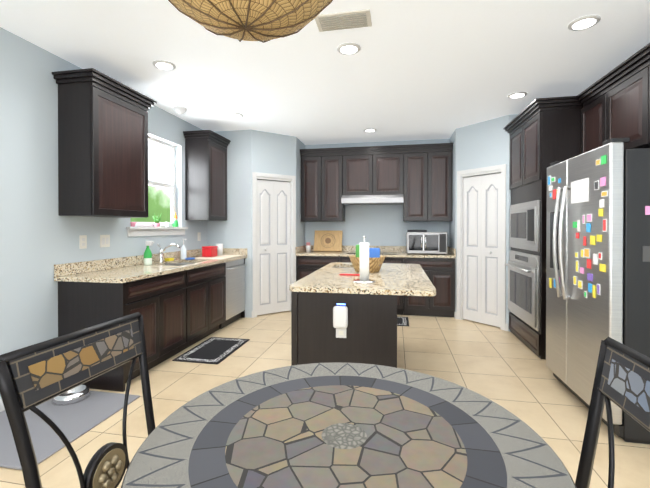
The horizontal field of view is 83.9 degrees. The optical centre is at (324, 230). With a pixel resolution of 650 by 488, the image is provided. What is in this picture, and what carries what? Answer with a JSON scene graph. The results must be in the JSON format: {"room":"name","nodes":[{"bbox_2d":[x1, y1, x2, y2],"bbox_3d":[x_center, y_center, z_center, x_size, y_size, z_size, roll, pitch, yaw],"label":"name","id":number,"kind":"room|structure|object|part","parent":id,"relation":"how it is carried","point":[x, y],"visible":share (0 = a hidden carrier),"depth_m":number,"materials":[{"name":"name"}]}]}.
{"room":"kitchen","nodes":[
{"label":"kitchen","id":0,"kind":"room"},
{"bbox_2d":[0,27,206,398],"bbox_3d":[-2.457,-0.071,2.252,0.150,2.750,9.020,0,0,11],"label":"wall","id":1,"kind":"structure","parent":0,"point":[39,237],"depth_m":2.85,"materials":[{"name":"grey paint"}]},
{"bbox_2d":[0,399,4,411],"bbox_3d":[-2.723,1.270,0.470,0.013,0.095,5.100,0,0,11],"label":"baseboard","id":2,"kind":"structure","parent":1,"relation":"attached to","point":[2,408],"depth_m":2.57,"materials":[{"name":"white paint"}]},
{"bbox_2d":[79,235,86,248],"bbox_3d":[-2.179,0.106,3.259,0.009,0.120,0.075,0,0,11],"label":"electrical outlet","id":3,"kind":"object","parent":1,"relation":"attached to","point":[82,241],"visible":1,"depth_m":3.25,"materials":[{"name":"white plastic"}]},
{"bbox_2d":[52,68,156,217],"bbox_3d":[-1.970,-0.710,3.314,0.392,1.173,0.790,0,0,11],"label":"upper cabinet","id":4,"kind":"object","parent":1,"relation":"attached to","point":[102,145],"visible":1,"depth_m":3.04,"materials":[{"name":"brown wood"}]},
{"bbox_2d":[100,235,109,246],"bbox_3d":[-2.131,0.105,3.504,0.009,0.120,0.118,0,0,11],"label":"light switch","id":5,"kind":"object","parent":1,"relation":"attached to","point":[104,240],"visible":1,"depth_m":3.50,"materials":[{"name":"white plastic"}]},
{"bbox_2d":[126,227,187,236],"bbox_3d":[-1.999,0.012,4.313,0.140,0.103,1.080,0,0,11],"label":"window sill","id":6,"kind":"structure","parent":1,"relation":"attached to","point":[150,231],"depth_m":4.20,"materials":[{"name":"white paint"}]},
{"bbox_2d":[152,213,161,226],"bbox_3d":[-2.001,-0.120,4.301,0.101,0.160,0.119,0,0,11],"label":"potted plant","id":7,"kind":"object","parent":6,"relation":"on","point":[156,223],"visible":1,"depth_m":4.28,"materials":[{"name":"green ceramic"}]},
{"bbox_2d":[173,212,177,226],"bbox_3d":[-1.930,-0.140,4.665,0.066,0.195,0.066,0,0,11],"label":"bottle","id":8,"kind":"object","parent":6,"relation":"on","point":[175,222],"visible":1,"depth_m":4.65,"materials":[{"name":"green plastic"}]},
{"bbox_2d":[135,133,180,226],"bbox_3d":[-2.046,-0.561,4.318,0.134,1.100,0.940,0,0,11],"label":"window","id":9,"kind":"structure","parent":1,"relation":"in","point":[171,186],"depth_m":4.68,"materials":[{"name":"white paint"}]},
{"bbox_2d":[183,130,230,220],"bbox_3d":[-1.632,-0.723,5.046,0.392,1.173,0.600,0,0,11],"label":"upper cabinet","id":10,"kind":"object","parent":1,"relation":"attached to","point":[205,175],"visible":0.98,"depth_m":4.83,"materials":[{"name":"brown wood"}]},
{"bbox_2d":[207,130,251,317],"bbox_3d":[-1.408,-0.094,5.410,0.700,2.750,0.120,0,0,11],"label":"wall","id":11,"kind":"structure","parent":0,"point":[233,230],"depth_m":5.32,"materials":[{"name":"grey paint"}]},
{"bbox_2d":[251,130,295,310],"bbox_3d":[-0.796,-0.095,5.539,0.750,2.750,0.110,0,1,-34],"label":"wall","id":12,"kind":"structure","parent":0,"point":[273,153],"depth_m":5.45,"materials":[{"name":"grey paint"}]},
{"bbox_2d":[257,180,289,314],"bbox_3d":[-0.791,0.257,5.534,0.427,2.015,0.427,0,0,11],"label":"bifold pantry door","id":13,"kind":"structure","parent":12,"relation":"in","point":[273,244],"depth_m":5.51,"materials":[{"name":"white paint"}]},
{"bbox_2d":[252,172,295,317],"bbox_3d":[-0.789,0.215,5.530,0.720,2.130,0.116,0,1,-34],"label":"door frame","id":14,"kind":"structure","parent":12,"relation":"attached to","point":[256,176],"depth_m":5.46,"materials":[{"name":"white paint"}]},
{"bbox_2d":[0,311,649,487],"bbox_3d":[0.011,1.337,1.781,5.180,0.060,9.020,0,0,11],"label":"floor","id":15,"kind":"structure","parent":0,"point":[509,371],"depth_m":3.06,"materials":[{"name":"tile"}]},
{"bbox_2d":[0,391,139,469],"bbox_3d":[-1.914,1.295,2.462,0.800,0.014,0.880,0,0,11],"label":"mat","id":16,"kind":"object","parent":15,"relation":"on","point":[73,422],"visible":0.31,"depth_m":2.42,"materials":[{"name":"grey fabric"}]},
{"bbox_2d":[51,384,90,405],"bbox_3d":[-1.945,1.256,2.773,0.250,0.060,0.250,0,0,11],"label":"bowl","id":17,"kind":"object","parent":16,"relation":"on","point":[79,393],"visible":0.88,"depth_m":2.71,"materials":[{"name":"silver metal"}]},
{"bbox_2d":[0,312,155,487],"bbox_3d":[-0.399,0.793,0.938,0.582,1.045,0.455,0,0,11],"label":"chair","id":18,"kind":"object","parent":15,"relation":"on","point":[32,377],"visible":0.94,"depth_m":0.92,"materials":[{"name":"black metal"}]},
{"bbox_2d":[58,270,189,391],"bbox_3d":[-1.837,0.857,3.405,0.622,0.876,0.908,0,0,11],"label":"base cabinet","id":19,"kind":"object","parent":15,"relation":"on","point":[180,311],"depth_m":3.07,"materials":[{"name":"brown wood"}]},
{"bbox_2d":[54,248,246,282],"bbox_3d":[-1.686,0.428,4.139,0.637,0.304,2.482,0,0,11],"label":"countertop","id":20,"kind":"structure","parent":19,"relation":"on","point":[123,269],"depth_m":3.50,"materials":[{"name":"stone"}]},
{"bbox_2d":[144,241,153,264],"bbox_3d":[-1.906,0.247,3.920,0.117,0.259,0.082,0,0,11],"label":"spray bottle","id":21,"kind":"object","parent":20,"relation":"on","point":[147,256],"visible":1,"depth_m":3.90,"materials":[{"name":"green plastic"}]},
{"bbox_2d":[157,243,179,261],"bbox_3d":[-1.817,0.264,4.175,0.276,0.221,0.121,0,0,11],"label":"faucet","id":22,"kind":"object","parent":20,"relation":"on","point":[161,251],"visible":1,"depth_m":4.21,"materials":[{"name":"silver metal"}]},
{"bbox_2d":[180,239,186,258],"bbox_3d":[-1.810,0.239,4.635,0.082,0.264,0.072,0,0,11],"label":"soap dispenser","id":23,"kind":"object","parent":20,"relation":"on","point":[183,252],"visible":0.98,"depth_m":4.62,"materials":[{"name":"white plastic"}]},
{"bbox_2d":[195,255,242,258],"bbox_3d":[-1.464,0.365,4.970,0.440,0.007,0.630,0,0,11],"label":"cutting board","id":24,"kind":"object","parent":20,"relation":"on","point":[223,257],"visible":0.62,"depth_m":4.81,"materials":[{"name":"beige plastic"}]},
{"bbox_2d":[202,246,217,256],"bbox_3d":[-1.578,0.290,4.957,0.146,0.141,0.186,0,0,11],"label":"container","id":25,"kind":"object","parent":24,"relation":"on","point":[209,251],"visible":1,"depth_m":4.88,"materials":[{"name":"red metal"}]},
{"bbox_2d":[216,244,222,255],"bbox_3d":[-1.507,0.277,5.167,0.104,0.165,0.102,0,0,11],"label":"cup","id":26,"kind":"object","parent":24,"relation":"on","point":[220,250],"visible":0.94,"depth_m":5.13,"materials":[{"name":"white ceramic"}]},
{"bbox_2d":[189,262,225,345],"bbox_3d":[-1.667,0.850,4.292,0.617,0.876,0.898,0,0,11],"label":"base cabinet","id":27,"kind":"object","parent":15,"relation":"on","point":[207,283],"depth_m":4.21,"materials":[{"name":"brown wood"}]},
{"bbox_2d":[172,337,249,363],"bbox_3d":[-1.198,1.287,3.912,0.490,0.008,0.780,0,0,11],"label":"area rug","id":28,"kind":"object","parent":15,"relation":"on","point":[214,350],"visible":1,"depth_m":3.86,"materials":[{"name":"black fabric"}]},
{"bbox_2d":[219,258,246,328],"bbox_3d":[-1.500,0.846,5.032,0.646,0.870,0.606,0,0,11],"label":"dishwasher","id":29,"kind":"object","parent":15,"relation":"on","point":[235,288],"visible":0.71,"depth_m":4.96,"materials":[{"name":"silver metal"}]},
{"bbox_2d":[296,256,339,280],"bbox_3d":[-0.056,0.838,5.915,0.695,0.876,0.617,0,0,11],"label":"base cabinet","id":30,"kind":"object","parent":15,"relation":"on","point":[305,265],"depth_m":5.64,"materials":[{"name":"brown wood"}]},
{"bbox_2d":[291,291,396,367],"bbox_3d":[0.282,0.858,3.293,0.727,0.877,1.682,0,0,11],"label":"kitchen island","id":31,"kind":"object","parent":15,"relation":"on","point":[371,333],"visible":0.5,"depth_m":2.47,"materials":[{"name":"brown wood"}]},
{"bbox_2d":[333,303,347,337],"bbox_3d":[0.105,0.620,2.449,0.100,0.235,0.062,0,0,11],"label":"air freshener","id":32,"kind":"object","parent":31,"relation":"attached to","point":[340,316],"depth_m":2.42,"materials":[{"name":"white plastic"}]},
{"bbox_3d":[0.110,0.677,2.476,0.072,0.120,0.007,0,0,11],"label":"electrical outlet on the island","id":33,"kind":"part","parent":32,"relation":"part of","materials":[{"name":"white plastic"}]},
{"bbox_2d":[289,262,435,295],"bbox_3d":[0.398,0.464,3.273,0.996,0.164,1.770,0,0,11],"label":"island countertop","id":34,"kind":"structure","parent":31,"relation":"on","point":[401,279],"depth_m":2.72,"materials":[{"name":"stone"}]},
{"bbox_2d":[339,274,359,275],"bbox_3d":[0.213,0.377,3.069,0.180,0.011,0.040,0,0,11],"label":"spatula","id":35,"kind":"object","parent":34,"relation":"on","point":[351,274],"visible":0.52,"depth_m":3.05,"materials":[{"name":"red plastic"}]},
{"bbox_2d":[353,236,375,283],"bbox_3d":[0.293,0.213,2.696,0.170,0.345,0.170,0,0,11],"label":"paper towel holder","id":36,"kind":"object","parent":34,"relation":"on","point":[364,263],"visible":1,"depth_m":2.66,"materials":[{"name":"silver metal"}]},
{"bbox_2d":[349,245,385,272],"bbox_3d":[0.390,0.256,3.350,0.340,0.249,0.340,0,0,11],"label":"fruit basket","id":37,"kind":"object","parent":34,"relation":"on","point":[376,259],"visible":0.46,"depth_m":3.25,"materials":[{"name":"brown wicker"}]},
{"bbox_2d":[121,362,576,487],"bbox_3d":[0.052,0.938,0.996,1.080,0.750,1.080,0,0,11],"label":"dining table","id":38,"kind":"object","parent":15,"relation":"on","point":[337,425],"visible":1,"depth_m":0.98,"materials":[{"name":"grey stone"}]},
{"bbox_2d":[340,256,403,314],"bbox_3d":[0.756,0.840,5.756,0.960,0.876,0.617,0,0,11],"label":"base cabinet","id":39,"kind":"object","parent":15,"relation":"on","point":[400,298],"depth_m":5.39,"materials":[{"name":"brown wood"}]},
{"bbox_2d":[397,317,408,325],"bbox_3d":[0.788,1.278,5.134,0.780,0.008,0.490,0,0,11],"label":"area rug","id":40,"kind":"object","parent":15,"relation":"on","point":[402,321],"visible":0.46,"depth_m":5.05,"materials":[{"name":"black fabric"}]},
{"bbox_2d":[404,257,454,316],"bbox_3d":[1.584,0.841,5.595,0.727,0.876,0.617,0,0,11],"label":"base cabinet","id":41,"kind":"object","parent":15,"relation":"on","point":[440,273],"depth_m":5.28,"materials":[{"name":"brown wood"}]},
{"bbox_2d":[296,245,455,257],"bbox_3d":[0.770,0.332,5.740,2.384,0.135,0.637,0,0,11],"label":"countertop","id":42,"kind":"structure","parent":41,"relation":"on","point":[399,250],"depth_m":5.66,"materials":[{"name":"stone"}]},
{"bbox_2d":[306,245,310,251],"bbox_3d":[-0.281,0.308,6.028,0.087,0.105,0.083,0,0,11],"label":"mug","id":43,"kind":"object","parent":42,"relation":"on","point":[308,248],"visible":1,"depth_m":6.00,"materials":[{"name":"white ceramic"}]},
{"bbox_2d":[314,230,342,251],"bbox_3d":[0.053,0.181,6.113,0.480,0.351,0.106,0,0,11],"label":"cutting board","id":44,"kind":"object","parent":42,"relation":"on","point":[327,240],"visible":1,"depth_m":6.10,"materials":[{"name":"brown wood"}]},
{"bbox_2d":[347,251,396,254],"bbox_3d":[0.754,0.359,5.735,0.760,0.009,0.510,0,0,11],"label":"cooktop","id":45,"kind":"object","parent":42,"relation":"in","point":[390,253],"visible":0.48,"depth_m":5.55,"materials":[{"name":"black glass"}]},
{"bbox_2d":[406,232,446,254],"bbox_3d":[1.567,0.196,5.619,0.590,0.336,0.475,0,0,11],"label":"toaster oven","id":46,"kind":"object","parent":42,"relation":"on","point":[426,242],"visible":1,"depth_m":5.41,"materials":[{"name":"silver metal"}]},
{"bbox_2d":[407,230,426,231],"bbox_3d":[1.434,0.010,5.641,0.280,0.034,0.260,0,0,11],"label":"pan","id":47,"kind":"object","parent":46,"relation":"on","point":[417,230],"visible":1,"depth_m":5.51,"materials":[{"name":"grey metal"}]},
{"bbox_2d":[503,96,583,359],"bbox_3d":[2.554,-0.006,4.039,0.752,2.594,1.095,0,0,11],"label":"tall cabinet","id":48,"kind":"object","parent":15,"relation":"on","point":[544,133],"visible":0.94,"depth_m":3.62,"materials":[{"name":"brown wood"}]},
{"bbox_2d":[505,250,539,330],"bbox_3d":[2.210,0.638,4.111,0.096,0.765,0.925,0,0,11],"label":"wall oven","id":49,"kind":"object","parent":48,"relation":"in","point":[524,287],"visible":1,"depth_m":3.96,"materials":[{"name":"silver metal"}]},
{"bbox_2d":[510,200,539,251],"bbox_3d":[2.241,-0.047,4.099,0.035,0.525,0.925,0,0,11],"label":"built-in microwave","id":50,"kind":"object","parent":48,"relation":"in","point":[525,226],"visible":0.98,"depth_m":3.96,"materials":[{"name":"silver metal"}]},
{"bbox_2d":[546,137,649,443],"bbox_3d":[2.191,0.364,2.627,0.868,1.875,0.962,0,0,11],"label":"refrigerator","id":51,"kind":"object","parent":15,"relation":"on","point":[579,326],"visible":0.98,"depth_m":2.34,"materials":[{"name":"silver metal"}]},
{"bbox_2d":[548,155,649,297],"bbox_3d":[2.182,0.038,2.603,0.713,1.028,0.922,0,0,11],"label":"fridge magnets","id":52,"kind":"object","parent":51,"relation":"attached to","point":[579,190],"visible":0.94,"depth_m":2.46,"materials":[{"name":"multicoloured"}]},
{"bbox_2d":[575,337,649,487],"bbox_3d":[0.418,0.795,0.770,0.568,1.045,0.450,0,0,11],"label":"chair","id":53,"kind":"object","parent":15,"relation":"on","point":[622,378],"visible":1,"depth_m":0.85,"materials":[{"name":"black metal"}]},
{"bbox_2d":[0,0,649,144],"bbox_3d":[0.011,-1.482,1.760,5.180,0.080,9.020,0,0,11],"label":"ceiling","id":54,"kind":"structure","parent":0,"point":[424,69],"depth_m":3.08,"materials":[{"name":"white paint"}]},
{"bbox_2d":[152,60,175,69],"bbox_3d":[-1.413,-1.447,3.179,0.190,0.012,0.190,0,0,11],"label":"recessed light","id":55,"kind":"object","parent":54,"relation":"in","point":[163,65],"visible":0.96,"depth_m":3.16,"materials":[{"name":"white paint"}]},
{"bbox_2d":[173,106,186,114],"bbox_3d":[-1.738,-1.424,4.333,0.150,0.074,0.150,0,0,11],"label":"dome","id":56,"kind":"object","parent":54,"relation":"attached to","point":[179,110],"visible":1,"depth_m":4.29,"materials":[{"name":"white glass"}]},
{"bbox_2d":[228,113,242,117],"bbox_3d":[-1.137,-1.457,4.593,0.190,0.012,0.190,0,0,11],"label":"recessed light","id":57,"kind":"object","parent":54,"relation":"in","point":[236,115],"visible":0.94,"depth_m":4.58,"materials":[{"name":"white glass"}]},
{"bbox_2d":[168,0,332,42],"bbox_3d":[-0.252,-1.037,1.142,0.717,0.801,0.717,0,0,11],"label":"pendant light","id":58,"kind":"object","parent":54,"relation":"hanging from","point":[263,21],"visible":1,"depth_m":1.13,"materials":[{"name":"brown wicker"}]},
{"bbox_2d":[315,9,371,31],"bbox_3d":[0.127,-1.439,2.492,0.380,0.018,0.200,0,0,11],"label":"ceiling vent","id":59,"kind":"object","parent":54,"relation":"in","point":[344,20],"visible":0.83,"depth_m":2.47,"materials":[{"name":"white metal"}]},
{"bbox_2d":[337,42,360,54],"bbox_3d":[0.191,-1.444,2.887,0.190,0.012,0.190,0,0,11],"label":"recessed light","id":60,"kind":"object","parent":54,"relation":"in","point":[349,48],"visible":0.98,"depth_m":2.86,"materials":[{"name":"white glass"}]},
{"bbox_2d":[364,128,376,131],"bbox_3d":[0.660,-1.462,5.292,0.190,0.012,0.190,0,0,11],"label":"recessed light","id":61,"kind":"object","parent":54,"relation":"in","point":[370,130],"visible":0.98,"depth_m":5.27,"materials":[{"name":"white paint"}]},
{"bbox_2d":[507,92,526,98],"bbox_3d":[2.072,-1.452,3.895,0.190,0.012,0.190,0,0,11],"label":"recessed light","id":62,"kind":"object","parent":54,"relation":"in","point":[517,95],"visible":0.96,"depth_m":3.88,"materials":[{"name":"white paint"}]},
{"bbox_2d":[568,15,600,30],"bbox_3d":[1.805,-1.442,2.521,0.190,0.012,0.190,0,0,11],"label":"recessed light","id":63,"kind":"object","parent":54,"relation":"in","point":[584,22],"visible":0.98,"depth_m":2.50,"materials":[{"name":"white glass"}]},
{"bbox_2d":[296,129,455,316],"bbox_3d":[0.804,-0.098,5.834,4.880,2.750,0.740,0,0,11],"label":"wall","id":64,"kind":"structure","parent":0,"point":[380,225],"depth_m":6.02,"materials":[{"name":"grey paint"}]},
{"bbox_2d":[300,143,452,221],"bbox_3d":[0.793,-0.729,5.853,2.380,1.173,0.392,0,0,11],"label":"upper cabinet","id":65,"kind":"object","parent":64,"relation":"attached to","point":[418,177],"visible":0.94,"depth_m":5.69,"materials":[{"name":"brown wood"}]},
{"bbox_2d":[341,194,402,204],"bbox_3d":[0.769,-0.485,5.805,0.950,0.128,0.496,0,0,11],"label":"range hood","id":66,"kind":"object","parent":65,"relation":"attached to","point":[372,199],"visible":1,"depth_m":5.59,"materials":[{"name":"silver metal"}]},
{"bbox_2d":[455,115,508,330],"bbox_3d":[2.158,-0.091,4.947,0.110,2.750,0.792,0,1,-34],"label":"wall","id":67,"kind":"structure","parent":0,"point":[482,144],"depth_m":4.86,"materials":[{"name":"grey paint"}]},
{"bbox_2d":[457,164,505,330],"bbox_3d":[2.148,0.219,4.942,0.116,2.130,0.720,0,1,-34],"label":"door frame","id":68,"kind":"structure","parent":67,"relation":"attached to","point":[462,174],"depth_m":4.92,"materials":[{"name":"white paint"}]},
{"bbox_2d":[455,312,508,330],"bbox_3d":[2.107,1.237,4.922,0.012,0.095,0.792,0,1,-34],"label":"baseboard","id":69,"kind":"structure","parent":67,"relation":"attached to","point":[506,326],"depth_m":4.62,"materials":[{"name":"white paint"}]},
{"bbox_2d":[463,173,500,326],"bbox_3d":[2.151,0.262,4.945,0.427,2.015,0.427,0,0,11],"label":"bifold pantry door","id":70,"kind":"structure","parent":67,"relation":"in","point":[481,248],"depth_m":4.93,"materials":[{"name":"white paint"}]},
{"bbox_2d":[509,114,517,330],"bbox_3d":[2.689,-0.088,4.580,0.700,2.750,0.120,0,0,11],"label":"wall","id":71,"kind":"structure","parent":0,"point":[512,117],"depth_m":4.58,"materials":[{"name":"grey paint"}]},
{"bbox_3d":[2.480,-0.064,1.289,0.150,2.750,9.020,0,0,11],"label":"wall","id":72,"kind":"structure","parent":0,"visible":0},
{"bbox_2d":[577,79,604,153],"bbox_3d":[2.621,-0.711,3.294,0.337,1.174,0.438,0,0,11],"label":"upper cabinet","id":73,"kind":"object","parent":72,"relation":"attached to","point":[592,136],"depth_m":3.30,"materials":[{"name":"brown wood"}]},
{"bbox_2d":[605,51,649,149],"bbox_3d":[2.528,-0.957,2.815,0.337,0.674,0.529,0,0,11],"label":"upper cabinet","id":74,"kind":"object","parent":72,"relation":"attached to","point":[615,102],"depth_m":2.81,"materials":[{"name":"brown wood"}]},
{"bbox_2d":[645,43,649,146],"bbox_3d":[2.426,-0.953,2.296,0.337,0.674,0.528,0,0,11],"label":"upper cabinet","id":75,"kind":"object","parent":72,"relation":"attached to","point":[647,49],"depth_m":2.59,"materials":[{"name":"brown wood"}]},
{"label":"outside","id":76,"kind":"structure","parent":0,"visible":0},
{"bbox_2d":[131,141,169,221],"bbox_3d":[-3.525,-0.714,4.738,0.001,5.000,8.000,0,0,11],"label":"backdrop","id":77,"kind":"structure","parent":76,"point":[158,171],"depth_m":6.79,"materials":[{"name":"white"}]}
]}

